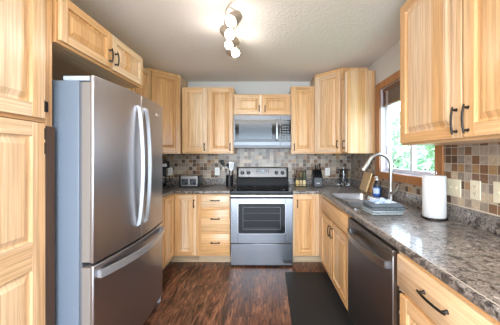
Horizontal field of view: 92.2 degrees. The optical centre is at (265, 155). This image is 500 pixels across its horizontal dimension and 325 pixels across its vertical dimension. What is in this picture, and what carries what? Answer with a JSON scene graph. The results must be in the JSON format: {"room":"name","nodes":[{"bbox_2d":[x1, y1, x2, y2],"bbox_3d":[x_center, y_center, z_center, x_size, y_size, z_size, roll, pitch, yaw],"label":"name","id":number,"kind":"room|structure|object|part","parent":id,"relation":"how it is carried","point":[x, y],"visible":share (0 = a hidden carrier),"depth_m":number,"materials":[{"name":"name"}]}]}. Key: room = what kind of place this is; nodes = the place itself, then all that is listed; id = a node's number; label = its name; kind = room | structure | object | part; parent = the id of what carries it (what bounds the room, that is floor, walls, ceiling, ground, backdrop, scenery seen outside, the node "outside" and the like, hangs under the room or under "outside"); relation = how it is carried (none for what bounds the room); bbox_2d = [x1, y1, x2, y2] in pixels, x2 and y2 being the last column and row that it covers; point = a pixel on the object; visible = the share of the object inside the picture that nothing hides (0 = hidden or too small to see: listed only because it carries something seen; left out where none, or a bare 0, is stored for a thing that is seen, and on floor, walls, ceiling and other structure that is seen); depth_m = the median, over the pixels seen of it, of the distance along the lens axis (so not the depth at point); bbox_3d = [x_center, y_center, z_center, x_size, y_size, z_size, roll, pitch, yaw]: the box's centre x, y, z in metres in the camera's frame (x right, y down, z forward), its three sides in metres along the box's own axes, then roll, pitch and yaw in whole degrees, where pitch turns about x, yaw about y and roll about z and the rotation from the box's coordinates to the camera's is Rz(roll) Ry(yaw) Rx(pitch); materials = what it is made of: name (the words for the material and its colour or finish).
{"room":"kitchen","nodes":[
{"label":"kitchen","id":0,"kind":"room"},
{"bbox_2d":[143,262,326,324],"bbox_3d":[-0.245,1.390,0.485,3.270,0.100,6.410,0,0,0],"label":"floor","id":1,"kind":"structure","parent":0,"point":[193,293],"depth_m":2.32,"materials":[{"name":"brown wood"}]},
{"bbox_2d":[0,0,54,324],"bbox_3d":[-1.455,0.125,0.919,0.607,2.430,0.798,0,0,0],"label":"pantry cabinet","id":2,"kind":"object","parent":1,"relation":"on","point":[27,133],"visible":1,"depth_m":1.18,"materials":[{"name":"brown wood"}]},
{"bbox_3d":[-1.163,0.530,0.898,0.020,1.400,0.716,0,0,0],"label":"door","id":3,"kind":"part","parent":2,"relation":"part of","materials":[{"name":"brown wood"}]},
{"bbox_3d":[-1.163,-0.625,0.898,0.020,0.860,0.716,0,0,0],"label":"door","id":4,"kind":"part","parent":2,"relation":"part of","materials":[{"name":"brown wood"}]},
{"bbox_3d":[-1.184,0.125,0.919,0.020,2.430,0.798,0,0,0],"label":"frame","id":5,"kind":"part","parent":2,"relation":"part of","materials":[{"name":"brown wood"}]},
{"bbox_2d":[52,75,163,324],"bbox_3d":[-1.285,0.442,1.790,0.840,1.794,0.896,0,0,0],"label":"refrigerator","id":6,"kind":"object","parent":1,"relation":"on","point":[109,231],"visible":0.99,"depth_m":1.43,"materials":[{"name":"grey metal"}]},
{"bbox_3d":[-0.957,0.075,1.565,0.055,1.060,0.445,0,0,0],"label":"door","id":7,"kind":"part","parent":6,"relation":"part of","materials":[{"name":"silver metal"}]},
{"bbox_3d":[-0.957,0.949,1.790,0.056,0.662,0.896,0,0,0],"label":"freezer drawer","id":8,"kind":"part","parent":6,"relation":"part of","materials":[{"name":"silver metal"}]},
{"bbox_3d":[-0.904,0.070,1.738,0.057,0.870,0.022,0,0,0],"label":"handle","id":9,"kind":"part","parent":6,"relation":"part of","materials":[{"name":"silver metal"}]},
{"bbox_3d":[-0.904,0.070,1.842,0.057,0.870,0.022,0,0,0],"label":"handle","id":10,"kind":"part","parent":6,"relation":"part of","materials":[{"name":"silver metal"}]},
{"bbox_3d":[-0.957,0.075,2.015,0.055,1.060,0.445,0,0,0],"label":"door","id":11,"kind":"part","parent":6,"relation":"part of","materials":[{"name":"silver metal"}]},
{"bbox_2d":[160,198,163,267],"bbox_3d":[-1.421,0.903,2.459,0.671,0.872,0.394,0,0,0],"label":"base cabinet","id":12,"kind":"object","parent":1,"relation":"on","point":[162,221],"visible":0.07,"depth_m":2.62,"materials":[{"name":"brown wood"}]},
{"bbox_2d":[162,194,199,270],"bbox_3d":[-1.300,0.903,3.110,0.917,0.872,0.900,0,0,0],"label":"base cabinet","id":13,"kind":"object","parent":1,"relation":"on","point":[180,210],"visible":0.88,"depth_m":2.94,"materials":[{"name":"brown wood"}]},
{"bbox_3d":[-1.129,0.851,2.802,0.020,0.735,0.268,0,0,0],"label":"door","id":14,"kind":"part","parent":13,"relation":"part of","materials":[{"name":"brown wood"}]},
{"bbox_3d":[-0.987,0.851,2.951,0.262,0.735,0.020,0,0,0],"label":"door","id":15,"kind":"part","parent":13,"relation":"part of","materials":[{"name":"brown wood"}]},
{"bbox_2d":[162,178,235,197],"bbox_3d":[-1.101,0.393,2.912,1.317,0.145,1.299,0,0,0],"label":"countertop","id":16,"kind":"structure","parent":13,"relation":"on","point":[219,184],"depth_m":3.14,"materials":[{"name":"stone"}]},
{"bbox_2d":[162,161,173,188],"bbox_3d":[-1.354,0.247,3.187,0.281,0.355,0.252,0,0,-38],"label":"coffee maker","id":17,"kind":"object","parent":16,"relation":"on","point":[165,164],"visible":0.45,"depth_m":3.10,"materials":[{"name":"black plastic"}]},
{"bbox_3d":[-1.438,0.274,3.215,0.180,0.230,0.100,0,0,-38],"label":"water tank","id":18,"kind":"part","parent":17,"relation":"part of","materials":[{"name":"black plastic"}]},
{"bbox_2d":[179,175,212,186],"bbox_3d":[-0.968,0.345,3.340,0.432,0.158,0.203,0,0,0],"label":"toaster","id":19,"kind":"object","parent":16,"relation":"on","point":[184,180],"visible":1,"depth_m":3.25,"materials":[{"name":"silver metal"}]},
{"bbox_3d":[-1.100,0.352,3.253,0.090,0.085,0.003,0,0,0],"label":"control panel","id":20,"kind":"part","parent":19,"relation":"part of","materials":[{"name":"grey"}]},
{"bbox_3d":[-0.990,0.352,3.253,0.090,0.085,0.003,0,0,0],"label":"control panel","id":21,"kind":"part","parent":19,"relation":"part of","materials":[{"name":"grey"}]},
{"bbox_2d":[226,175,232,186],"bbox_3d":[-0.505,0.344,3.320,0.100,0.160,0.100,0,0,0],"label":"utensil crock","id":22,"kind":"object","parent":16,"relation":"on","point":[229,178],"visible":0.97,"depth_m":3.28,"materials":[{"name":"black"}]},
{"bbox_2d":[229,162,233,170],"bbox_3d":[-0.473,0.246,3.296,0.068,0.330,0.032,0,0,0],"label":"slotted spatula","id":23,"kind":"object","parent":22,"relation":"in","point":[230,165],"visible":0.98,"depth_m":3.28,"materials":[{"name":"white plastic"}]},
{"bbox_2d":[198,193,230,261],"bbox_3d":[-0.641,0.903,3.234,0.398,0.872,0.652,0,0,0],"label":"base cabinet","id":24,"kind":"object","parent":1,"relation":"on","point":[214,210],"visible":0.77,"depth_m":2.94,"materials":[{"name":"brown wood"}]},
{"bbox_3d":[-0.622,1.084,2.951,0.351,0.268,0.020,0,0,0],"label":"drawer","id":25,"kind":"part","parent":24,"relation":"part of","materials":[{"name":"brown wood"}]},
{"bbox_3d":[-0.622,0.790,2.951,0.351,0.275,0.020,0,0,0],"label":"drawer","id":26,"kind":"part","parent":24,"relation":"part of","materials":[{"name":"brown wood"}]},
{"bbox_3d":[-0.622,0.555,2.951,0.351,0.145,0.020,0,0,0],"label":"drawer","id":27,"kind":"part","parent":24,"relation":"part of","materials":[{"name":"brown wood"}]},
{"bbox_2d":[230,167,292,264],"bbox_3d":[-0.051,0.752,3.196,0.760,1.174,0.701,0,0,0],"label":"electric range","id":28,"kind":"object","parent":1,"relation":"on","point":[262,197],"visible":1,"depth_m":2.90,"materials":[{"name":"silver metal"}]},
{"bbox_2d":[230,185,292,192],"bbox_3d":[-0.051,0.436,3.193,0.760,0.018,0.578,0,0,0],"label":"cooktop","id":29,"kind":"object","parent":28,"relation":"in","point":[238,188],"depth_m":3.06,"materials":[{"name":"black glass"}]},
{"bbox_3d":[-0.051,1.190,2.915,0.749,0.260,0.042,0,0,0],"label":"storage drawer","id":30,"kind":"part","parent":28,"relation":"part of","materials":[{"name":"silver metal"}]},
{"bbox_3d":[-0.051,0.782,2.914,0.749,0.540,0.044,0,0,0],"label":"oven door","id":31,"kind":"part","parent":28,"relation":"part of","materials":[{"name":"silver metal"}]},
{"bbox_3d":[-0.051,0.754,2.892,0.581,0.376,0.008,0,0,0],"label":"window trim","id":32,"kind":"part","parent":28,"relation":"part of","materials":[{"name":"black glass"}]},
{"bbox_3d":[-0.051,0.478,2.875,0.733,0.036,0.058,0,0,0],"label":"handle","id":33,"kind":"part","parent":28,"relation":"part of","materials":[{"name":"silver metal"}]},
{"bbox_3d":[-0.051,0.242,3.508,0.701,0.132,0.004,0,-12,0],"label":"control panel","id":34,"kind":"part","parent":28,"relation":"part of","materials":[{"name":"grey metal"}]},
{"bbox_2d":[293,194,321,261],"bbox_3d":[0.795,0.903,3.188,0.929,0.872,0.743,0,0,0],"label":"base cabinet","id":35,"kind":"object","parent":1,"relation":"on","point":[307,210],"visible":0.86,"depth_m":2.94,"materials":[{"name":"brown wood"}]},
{"bbox_3d":[0.486,0.851,2.951,0.262,0.735,0.020,0,0,0],"label":"door","id":36,"kind":"part","parent":35,"relation":"part of","materials":[{"name":"brown wood"}]},
{"bbox_2d":[288,178,499,321],"bbox_3d":[0.796,0.393,2.080,0.930,0.145,2.961,0,0,0],"label":"countertop","id":37,"kind":"structure","parent":35,"relation":"on","point":[462,251],"depth_m":1.27,"materials":[{"name":"stone"}]},
{"bbox_2d":[294,168,306,186],"bbox_3d":[0.485,0.297,3.353,0.166,0.255,0.092,0,0,0],"label":"spice rack","id":38,"kind":"object","parent":37,"relation":"on","point":[295,184],"visible":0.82,"depth_m":3.36,"materials":[{"name":"black plastic"}]},
{"bbox_3d":[0.485,0.297,3.353,0.166,0.255,0.092,0,0,0],"label":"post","id":39,"kind":"part","parent":38,"relation":"part of","materials":[{"name":"glass"}]},
{"bbox_2d":[311,170,322,186],"bbox_3d":[0.712,0.308,3.353,0.124,0.233,0.172,0,0,0],"label":"knife block","id":40,"kind":"object","parent":37,"relation":"on","point":[317,181],"visible":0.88,"depth_m":3.28,"materials":[{"name":"black plastic"}]},
{"bbox_3d":[0.712,0.357,3.273,0.104,0.115,0.011,0,0,0],"label":"panel","id":41,"kind":"part","parent":40,"relation":"part of","materials":[{"name":"grey metal"}]},
{"bbox_2d":[336,167,349,186],"bbox_3d":[1.085,0.290,3.360,0.196,0.268,0.196,0,0,0],"label":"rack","id":42,"kind":"object","parent":37,"relation":"on","point":[343,169],"visible":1,"depth_m":3.31,"materials":[{"name":"silver metal"}]},
{"bbox_2d":[359,172,371,192],"bbox_3d":[1.207,0.311,2.910,0.078,0.226,0.290,0,0,7],"label":"cutting board","id":43,"kind":"object","parent":37,"relation":"on","point":[367,176],"visible":0.92,"depth_m":2.87,"materials":[{"name":"brown wood"}]},
{"bbox_2d":[328,193,408,208],"bbox_3d":[0.920,0.512,2.320,0.448,0.184,0.816,0,0,0],"label":"sink","id":44,"kind":"object","parent":37,"relation":"in","point":[353,200],"visible":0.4,"depth_m":2.50,"materials":[{"name":"silver metal"}]},
{"bbox_3d":[0.920,0.512,2.119,0.390,0.184,0.356,0,0,0],"label":"bowl","id":45,"kind":"part","parent":44,"relation":"part of","materials":[{"name":"silver metal"}]},
{"bbox_3d":[0.920,0.512,2.512,0.390,0.184,0.374,0,0,0],"label":"bowl","id":46,"kind":"part","parent":44,"relation":"part of","materials":[{"name":"silver metal"}]},
{"bbox_2d":[367,177,375,192],"bbox_3d":[1.222,0.332,2.839,0.060,0.184,0.235,0,0,2],"label":"cutting board","id":47,"kind":"object","parent":37,"relation":"on","point":[372,181],"visible":0.48,"depth_m":2.76,"materials":[{"name":"brown wood"}]},
{"bbox_2d":[372,176,380,196],"bbox_3d":[1.176,0.320,2.545,0.086,0.208,0.087,0,0,0],"label":"soap bottle","id":48,"kind":"object","parent":37,"relation":"on","point":[376,190],"visible":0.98,"depth_m":2.51,"materials":[{"name":"blue plastic"}]},
{"bbox_2d":[360,153,398,200],"bbox_3d":[1.059,0.197,2.249,0.322,0.456,0.113,0,0,0],"label":"kitchen faucet","id":49,"kind":"object","parent":37,"relation":"on","point":[391,192],"visible":0.94,"depth_m":2.26,"materials":[{"name":"grey metal"}]},
{"bbox_3d":[1.077,0.134,2.275,0.240,0.331,0.032,0,0,0],"label":"spout","id":50,"kind":"part","parent":49,"relation":"part of","materials":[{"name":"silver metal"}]},
{"bbox_3d":[1.196,0.320,2.230,0.038,0.096,0.083,0,0,-23],"label":"lever","id":51,"kind":"part","parent":49,"relation":"part of","materials":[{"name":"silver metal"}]},
{"bbox_2d":[362,206,403,214],"bbox_3d":[0.870,0.407,1.802,0.240,0.034,0.190,0,0,-4],"label":"folded towel","id":52,"kind":"object","parent":37,"relation":"on","point":[366,209],"visible":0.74,"depth_m":1.72,"materials":[{"name":"grey fabric"}]},
{"bbox_2d":[363,200,404,210],"bbox_3d":[0.877,0.369,1.803,0.250,0.041,0.194,0,0,2],"label":"folded towel","id":53,"kind":"object","parent":52,"relation":"on","point":[383,206],"visible":0.9,"depth_m":1.72,"materials":[{"name":"grey fabric"}]},
{"bbox_2d":[368,198,396,203],"bbox_3d":[0.877,0.333,1.822,0.170,0.028,0.129,0,0,-6],"label":"cloth","id":54,"kind":"object","parent":53,"relation":"on","point":[380,200],"visible":1,"depth_m":1.79,"materials":[{"name":"white fabric"}]},
{"bbox_2d":[420,170,448,220],"bbox_3d":[1.148,0.260,1.640,0.160,0.329,0.160,0,0,0],"label":"paper towel holder","id":55,"kind":"object","parent":37,"relation":"on","point":[421,215],"visible":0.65,"depth_m":1.59,"materials":[{"name":"brown metal"}]},
{"bbox_2d":[422,175,446,218],"bbox_3d":[1.148,0.273,1.640,0.138,0.279,0.138,0,0,0],"label":"paper towel roll","id":56,"kind":"object","parent":55,"relation":"on","point":[434,188],"visible":0.97,"depth_m":1.58,"materials":[{"name":"white paper"}]},
{"bbox_2d":[285,272,352,324],"bbox_3d":[0.455,1.333,1.990,0.500,0.012,1.520,0,0,1],"label":"kitchen mat","id":57,"kind":"object","parent":1,"relation":"on","point":[313,297],"visible":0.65,"depth_m":2.20,"materials":[{"name":"rubber"}]},
{"bbox_2d":[321,196,350,310],"bbox_3d":[0.932,0.903,2.343,0.652,0.872,0.942,0,0,0],"label":"base cabinet","id":58,"kind":"object","parent":1,"relation":"on","point":[334,221],"visible":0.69,"depth_m":2.21,"materials":[{"name":"brown wood"}]},
{"bbox_3d":[0.649,0.930,2.571,0.020,0.575,0.441,0,0,0],"label":"door","id":59,"kind":"part","parent":58,"relation":"part of","materials":[{"name":"brown wood"}]},
{"bbox_3d":[0.670,0.851,2.343,0.020,0.768,0.942,0,0,0],"label":"frame","id":60,"kind":"part","parent":58,"relation":"part of","materials":[{"name":"brown wood"}]},
{"bbox_3d":[0.649,0.930,2.110,0.020,0.575,0.451,0,0,0],"label":"door","id":61,"kind":"part","parent":58,"relation":"part of","materials":[{"name":"brown wood"}]},
{"bbox_2d":[347,217,398,324],"bbox_3d":[0.904,0.905,1.531,0.659,0.867,0.662,0,0,0],"label":"dishwasher","id":62,"kind":"object","parent":1,"relation":"on","point":[373,289],"visible":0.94,"depth_m":1.44,"materials":[{"name":"grey metal"}]},
{"bbox_3d":[0.604,0.565,1.531,0.059,0.038,0.580,0,0,0],"label":"handle","id":63,"kind":"part","parent":62,"relation":"part of","materials":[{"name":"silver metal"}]},
{"bbox_2d":[397,251,499,324],"bbox_3d":[0.932,0.903,0.895,0.652,0.872,0.590,0,0,0],"label":"base cabinet","id":64,"kind":"object","parent":1,"relation":"on","point":[424,299],"visible":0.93,"depth_m":0.94,"materials":[{"name":"brown wood"}]},
{"bbox_3d":[0.649,0.937,0.881,0.020,0.562,0.538,0,0,0],"label":"door","id":65,"kind":"part","parent":64,"relation":"part of","materials":[{"name":"brown wood"}]},
{"bbox_3d":[0.622,0.550,0.908,0.033,0.018,0.157,0,0,0],"label":"handle","id":66,"kind":"part","parent":64,"relation":"part of","materials":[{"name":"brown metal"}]},
{"bbox_2d":[70,0,406,81],"bbox_3d":[-0.245,-1.155,0.485,3.270,0.100,6.410,0,0,0],"label":"ceiling","id":67,"kind":"structure","parent":0,"point":[280,40],"depth_m":2.17,"materials":[{"name":"white paint"}]},
{"bbox_2d":[220,0,242,57],"bbox_3d":[-0.291,-1.007,1.960,0.171,0.196,0.745,0,0,-9],"label":"track light","id":68,"kind":"object","parent":67,"relation":"attached to","point":[232,20],"visible":1,"depth_m":1.86,"materials":[{"name":"white glass"}]},
{"bbox_3d":[-0.316,-0.949,2.050,0.072,0.070,0.064,0,0,0],"label":"bulb","id":69,"kind":"part","parent":68,"relation":"part of","materials":[{"name":"white glass"}]},
{"bbox_3d":[-0.281,-0.949,1.870,0.071,0.071,0.064,0,0,0],"label":"bulb","id":70,"kind":"part","parent":68,"relation":"part of","materials":[{"name":"white glass"}]},
{"bbox_3d":[-0.250,-0.951,1.690,0.069,0.072,0.064,0,0,0],"label":"bulb","id":71,"kind":"part","parent":68,"relation":"part of","materials":[{"name":"white glass"}]},
{"bbox_3d":[-0.293,-1.063,1.960,0.073,0.048,0.745,0,0,-9],"label":"rail","id":72,"kind":"part","parent":68,"relation":"part of","materials":[{"name":"silver metal"}]},
{"bbox_3d":[-0.282,-0.945,2.202,0.073,0.063,0.066,0,0,0],"label":"bulb","id":73,"kind":"part","parent":68,"relation":"part of","materials":[{"name":"white glass"}]},
{"bbox_2d":[188,82,309,151],"bbox_3d":[-0.245,0.117,3.630,3.270,2.445,0.120,0,0,0],"label":"wall","id":74,"kind":"structure","parent":0,"point":[240,87],"depth_m":3.57,"materials":[{"name":"grey paint"}]},
{"bbox_2d":[144,67,187,153],"bbox_3d":[-1.457,-0.561,3.256,0.604,1.062,0.610,0,0,0],"label":"upper cabinet","id":75,"kind":"object","parent":74,"relation":"attached to","point":[166,87],"visible":0.49,"depth_m":3.11,"materials":[{"name":"brown wood"}]},
{"bbox_3d":[-1.288,-0.546,3.090,0.361,1.002,0.020,0,0,-45],"label":"door","id":76,"kind":"part","parent":75,"relation":"part of","materials":[{"name":"brown wood"}]},
{"bbox_2d":[182,87,235,153],"bbox_3d":[-0.786,-0.479,3.371,0.696,0.898,0.379,0,0,0],"label":"upper cabinet","id":77,"kind":"object","parent":74,"relation":"attached to","point":[207,112],"visible":0.99,"depth_m":3.22,"materials":[{"name":"brown wood"}]},
{"bbox_3d":[-0.958,-0.479,3.225,0.328,0.868,0.020,0,0,0],"label":"door","id":78,"kind":"part","parent":77,"relation":"part of","materials":[{"name":"brown wood"}]},
{"bbox_3d":[-0.614,-0.479,3.225,0.328,0.868,0.020,0,0,0],"label":"door","id":79,"kind":"part","parent":77,"relation":"part of","materials":[{"name":"brown wood"}]},
{"bbox_2d":[162,149,350,184],"bbox_3d":[-0.248,0.160,3.566,3.021,0.560,0.008,0,0,0],"label":"wall tile","id":80,"kind":"structure","parent":74,"relation":"attached to","point":[204,165],"depth_m":3.56,"materials":[{"name":"tile"}]},
{"bbox_2d":[168,167,172,174],"bbox_3d":[-1.420,0.228,3.557,0.070,0.116,0.009,0,0,0],"label":"wall outlet","id":81,"kind":"object","parent":80,"relation":"attached to","point":[170,170],"visible":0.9,"depth_m":3.56,"materials":[{"name":"white plastic"}]},
{"bbox_2d":[215,167,219,174],"bbox_3d":[-0.722,0.228,3.557,0.070,0.116,0.009,0,0,0],"label":"wall outlet","id":82,"kind":"object","parent":80,"relation":"attached to","point":[217,169],"visible":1,"depth_m":3.56,"materials":[{"name":"white plastic"}]},
{"bbox_2d":[325,168,329,175],"bbox_3d":[0.913,0.232,3.557,0.070,0.116,0.009,0,0,0],"label":"wall outlet","id":83,"kind":"object","parent":80,"relation":"attached to","point":[327,170],"visible":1,"depth_m":3.56,"materials":[{"name":"white plastic"}]},
{"bbox_2d":[234,115,290,148],"bbox_3d":[-0.051,-0.324,3.338,0.754,0.436,0.445,0,0,0],"label":"microwave oven","id":84,"kind":"object","parent":74,"relation":"attached to","point":[250,131],"visible":1,"depth_m":3.17,"materials":[{"name":"silver metal"}]},
{"bbox_3d":[0.142,-0.341,3.144,0.022,0.294,0.057,0,0,0],"label":"handle","id":85,"kind":"part","parent":84,"relation":"part of","materials":[{"name":"silver metal"}]},
{"bbox_3d":[0.258,-0.338,3.180,0.136,0.404,0.030,0,0,0],"label":"control panel","id":86,"kind":"part","parent":84,"relation":"part of","materials":[{"name":"grey metal"}]},
{"bbox_2d":[234,94,290,114],"bbox_3d":[-0.051,-0.689,3.371,0.767,0.287,0.379,0,0,0],"label":"upper cabinet","id":87,"kind":"object","parent":74,"relation":"attached to","point":[244,104],"visible":0.84,"depth_m":3.22,"materials":[{"name":"brown wood"}]},
{"bbox_3d":[-0.240,-0.689,3.225,0.363,0.257,0.020,0,0,0],"label":"door","id":88,"kind":"part","parent":87,"relation":"part of","materials":[{"name":"brown wood"}]},
{"bbox_3d":[0.139,-0.689,3.225,0.363,0.257,0.020,0,0,0],"label":"door","id":89,"kind":"part","parent":87,"relation":"part of","materials":[{"name":"brown wood"}]},
{"bbox_2d":[289,86,314,153],"bbox_3d":[0.496,-0.484,3.371,0.319,0.908,0.379,0,0,0],"label":"upper cabinet","id":90,"kind":"object","parent":74,"relation":"attached to","point":[302,97],"visible":0.98,"depth_m":3.22,"materials":[{"name":"brown wood"}]},
{"bbox_2d":[310,67,367,153],"bbox_3d":[0.959,-0.561,3.256,0.605,1.062,0.610,0,0,0],"label":"upper cabinet","id":91,"kind":"object","parent":74,"relation":"attached to","point":[327,85],"visible":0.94,"depth_m":3.07,"materials":[{"name":"brown wood"}]},
{"bbox_3d":[0.790,-0.546,3.090,0.361,1.002,0.020,0,0,45],"label":"door","id":92,"kind":"part","parent":91,"relation":"part of","materials":[{"name":"brown wood"}]},
{"bbox_2d":[368,40,399,160],"bbox_3d":[1.330,0.117,0.485,0.120,2.445,6.170,0,0,0],"label":"wall","id":93,"kind":"structure","parent":0,"point":[387,64],"depth_m":2.53,"materials":[{"name":"grey paint"}]},
{"bbox_2d":[341,70,374,153],"bbox_3d":[1.075,-0.510,2.864,0.372,0.960,0.186,0,0,0],"label":"upper cabinet","id":94,"kind":"object","parent":93,"relation":"attached to","point":[357,86],"visible":0.98,"depth_m":2.77,"materials":[{"name":"brown wood"}]},
{"bbox_3d":[0.932,-0.510,2.865,0.020,0.930,0.160,0,0,0],"label":"door","id":95,"kind":"part","parent":94,"relation":"part of","materials":[{"name":"brown wood"}]},
{"bbox_3d":[0.953,-0.510,2.865,0.020,0.960,0.184,0,0,0],"label":"frame","id":96,"kind":"part","parent":94,"relation":"part of","materials":[{"name":"brown wood"}]},
{"bbox_3d":[1.060,-0.510,2.772,0.230,0.956,0.004,0,0,0],"label":"panel","id":97,"kind":"part","parent":94,"relation":"part of","materials":[{"name":"brown wood"}]},
{"bbox_2d":[379,70,421,185],"bbox_3d":[1.261,-0.282,2.220,0.018,1.056,0.870,0,0,0],"label":"trim","id":98,"kind":"structure","parent":93,"relation":"attached to","point":[413,180],"depth_m":2.30,"materials":[{"name":"brown wood"}]},
{"bbox_2d":[381,79,434,176],"bbox_3d":[1.321,-0.280,2.220,0.102,0.910,0.870,0,0,0],"label":"window","id":99,"kind":"structure","parent":93,"relation":"in","point":[412,170],"depth_m":2.62,"materials":[{"name":"white plastic"}]},
{"bbox_2d":[383,80,399,145],"bbox_3d":[1.298,-0.418,2.220,0.052,0.616,0.840,0,0,0],"label":"blind","id":100,"kind":"object","parent":99,"relation":"attached to","point":[391,94],"visible":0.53,"depth_m":2.49,"materials":[{"name":"brown plastic"}]},
{"bbox_3d":[1.278,-0.400,2.535,0.012,0.580,0.042,0,0,0],"label":"pull cord","id":101,"kind":"part","parent":100,"relation":"part of","materials":[{"name":"white fabric"}]},
{"bbox_3d":[1.303,-0.706,2.220,0.042,0.041,0.840,0,0,0],"label":"head rail","id":102,"kind":"part","parent":100,"relation":"part of","materials":[{"name":"brown wood"}]},
{"bbox_3d":[1.303,-0.549,2.220,0.042,0.018,0.832,0,0,0],"label":"rail","id":103,"kind":"part","parent":100,"relation":"part of","materials":[{"name":"brown wood"}]},
{"bbox_2d":[375,83,443,177],"bbox_3d":[1.261,-0.282,2.226,0.018,1.056,1.046,0,0,0],"label":"trim","id":104,"kind":"structure","parent":93,"relation":"attached to","point":[439,150],"depth_m":2.65,"materials":[{"name":"brown wood"}]},
{"bbox_2d":[351,142,499,214],"bbox_3d":[1.266,0.170,1.935,0.008,0.540,3.269,0,0,0],"label":"wall tile","id":105,"kind":"structure","parent":93,"relation":"attached to","point":[465,163],"depth_m":1.50,"materials":[{"name":"tile"}]},
{"bbox_2d":[447,178,460,197],"bbox_3d":[1.253,0.212,1.607,0.017,0.116,0.118,0,0,0],"label":"light switch","id":106,"kind":"object","parent":105,"relation":"attached to","point":[453,185],"visible":1,"depth_m":1.60,"materials":[{"name":"beige plastic"}]},
{"bbox_2d":[470,180,480,200],"bbox_3d":[1.257,0.205,1.442,0.009,0.116,0.072,0,0,0],"label":"wall outlet","id":107,"kind":"object","parent":105,"relation":"attached to","point":[475,186],"visible":1,"depth_m":1.44,"materials":[{"name":"beige plastic"}]},
{"bbox_2d":[472,184,476,195],"bbox_3d":[1.254,0.205,1.442,0.003,0.070,0.032,0,0,0],"label":"socket","id":108,"kind":"object","parent":107,"relation":"attached to","point":[474,186],"depth_m":1.44,"materials":[{"name":"beige plastic"}]},
{"bbox_2d":[493,181,499,203],"bbox_3d":[1.253,0.198,1.292,0.017,0.116,0.072,0,0,0],"label":"light switch","id":109,"kind":"object","parent":105,"relation":"attached to","point":[496,185],"visible":1,"depth_m":1.31,"materials":[{"name":"beige plastic"}]},
{"bbox_2d":[400,0,499,145],"bbox_3d":[1.081,-0.559,1.145,0.359,0.972,1.088,0,0,0],"label":"upper cabinet","id":110,"kind":"object","parent":93,"relation":"attached to","point":[450,49],"visible":1,"depth_m":1.24,"materials":[{"name":"brown wood"}]},
{"bbox_3d":[0.946,-0.559,1.414,0.020,0.942,0.526,0,0,0],"label":"door","id":111,"kind":"part","parent":110,"relation":"part of","materials":[{"name":"brown wood"}]},
{"bbox_3d":[0.966,-0.559,1.145,0.020,0.972,1.088,0,0,0],"label":"frame","id":112,"kind":"part","parent":110,"relation":"part of","materials":[{"name":"brown wood"}]},
{"bbox_3d":[0.918,-0.173,1.179,0.033,0.137,0.018,0,0,0],"label":"handle","id":113,"kind":"part","parent":110,"relation":"part of","materials":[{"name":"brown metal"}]},
{"bbox_3d":[0.918,-0.173,1.111,0.033,0.137,0.018,0,0,0],"label":"handle","id":114,"kind":"part","parent":110,"relation":"part of","materials":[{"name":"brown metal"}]},
{"bbox_3d":[0.946,-0.559,0.876,0.020,0.942,0.526,0,0,0],"label":"door","id":115,"kind":"part","parent":110,"relation":"part of","materials":[{"name":"brown wood"}]},
{"label":"outside","id":116,"kind":"structure","parent":0,"visible":0},
{"bbox_3d":[15.695,2.015,5.000,28.610,0.150,50.000,0,0,0],"label":"ground","id":117,"kind":"structure","parent":116,"visible":0},
{"bbox_2d":[392,106,424,168],"bbox_3d":[3.671,0.173,7.401,2.180,3.594,2.251,0,0,0],"label":"shrub","id":118,"kind":"object","parent":117,"relation":"on","point":[396,161],"visible":0.13,"depth_m":6.88,"materials":[{"name":"green plant"}]},
{"bbox_2d":[392,111,434,170],"bbox_3d":[6.632,-0.250,10.643,3.489,4.446,3.716,0,0,35],"label":"shrub","id":119,"kind":"object","parent":117,"relation":"on","point":[397,112],"visible":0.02,"depth_m":10.70,"materials":[{"name":"green plant"}]},
{"bbox_2d":[397,146,434,171],"bbox_3d":[3.876,0.594,5.308,1.831,2.750,1.731,0,0,34],"label":"shrub","id":120,"kind":"object","parent":117,"relation":"on","point":[425,164],"visible":0.09,"depth_m":5.34,"materials":[{"name":"green plant"}]},
{"bbox_3d":[-1.820,0.118,0.485,0.120,2.445,6.170,0,0,0],"label":"wall","id":121,"kind":"structure","parent":0,"visible":0},
{"bbox_2d":[52,0,142,87],"bbox_3d":[-1.432,-0.774,1.779,0.654,0.288,0.912,0,0,0],"label":"upper cabinet","id":122,"kind":"object","parent":121,"relation":"attached to","point":[81,46],"visible":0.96,"depth_m":1.63,"materials":[{"name":"brown wood"}]},
{"bbox_3d":[-1.149,-0.774,1.554,0.020,0.258,0.438,0,0,0],"label":"door","id":123,"kind":"part","parent":122,"relation":"part of","materials":[{"name":"brown wood"}]},
{"bbox_3d":[-1.121,-0.730,1.745,0.033,0.107,0.018,0,0,0],"label":"handle","id":124,"kind":"part","parent":122,"relation":"part of","materials":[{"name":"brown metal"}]},
{"bbox_3d":[-1.121,-0.730,1.813,0.033,0.107,0.018,0,0,0],"label":"handle","id":125,"kind":"part","parent":122,"relation":"part of","materials":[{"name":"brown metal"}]},
{"bbox_3d":[-1.149,-0.774,2.004,0.020,0.258,0.438,0,0,0],"label":"door","id":126,"kind":"part","parent":122,"relation":"part of","materials":[{"name":"brown wood"}]},
{"bbox_2d":[127,67,150,99],"bbox_3d":[-1.569,-0.537,2.602,0.379,1.015,0.711,0,0,0],"label":"upper cabinet","id":127,"kind":"object","parent":121,"relation":"attached to","point":[145,90],"visible":0.08,"depth_m":2.82,"materials":[{"name":"brown wood"}]},
{"bbox_3d":[-1.423,-0.537,2.776,0.020,0.985,0.337,0,0,0],"label":"door","id":128,"kind":"part","parent":127,"relation":"part of","materials":[{"name":"brown wood"}]}
]}

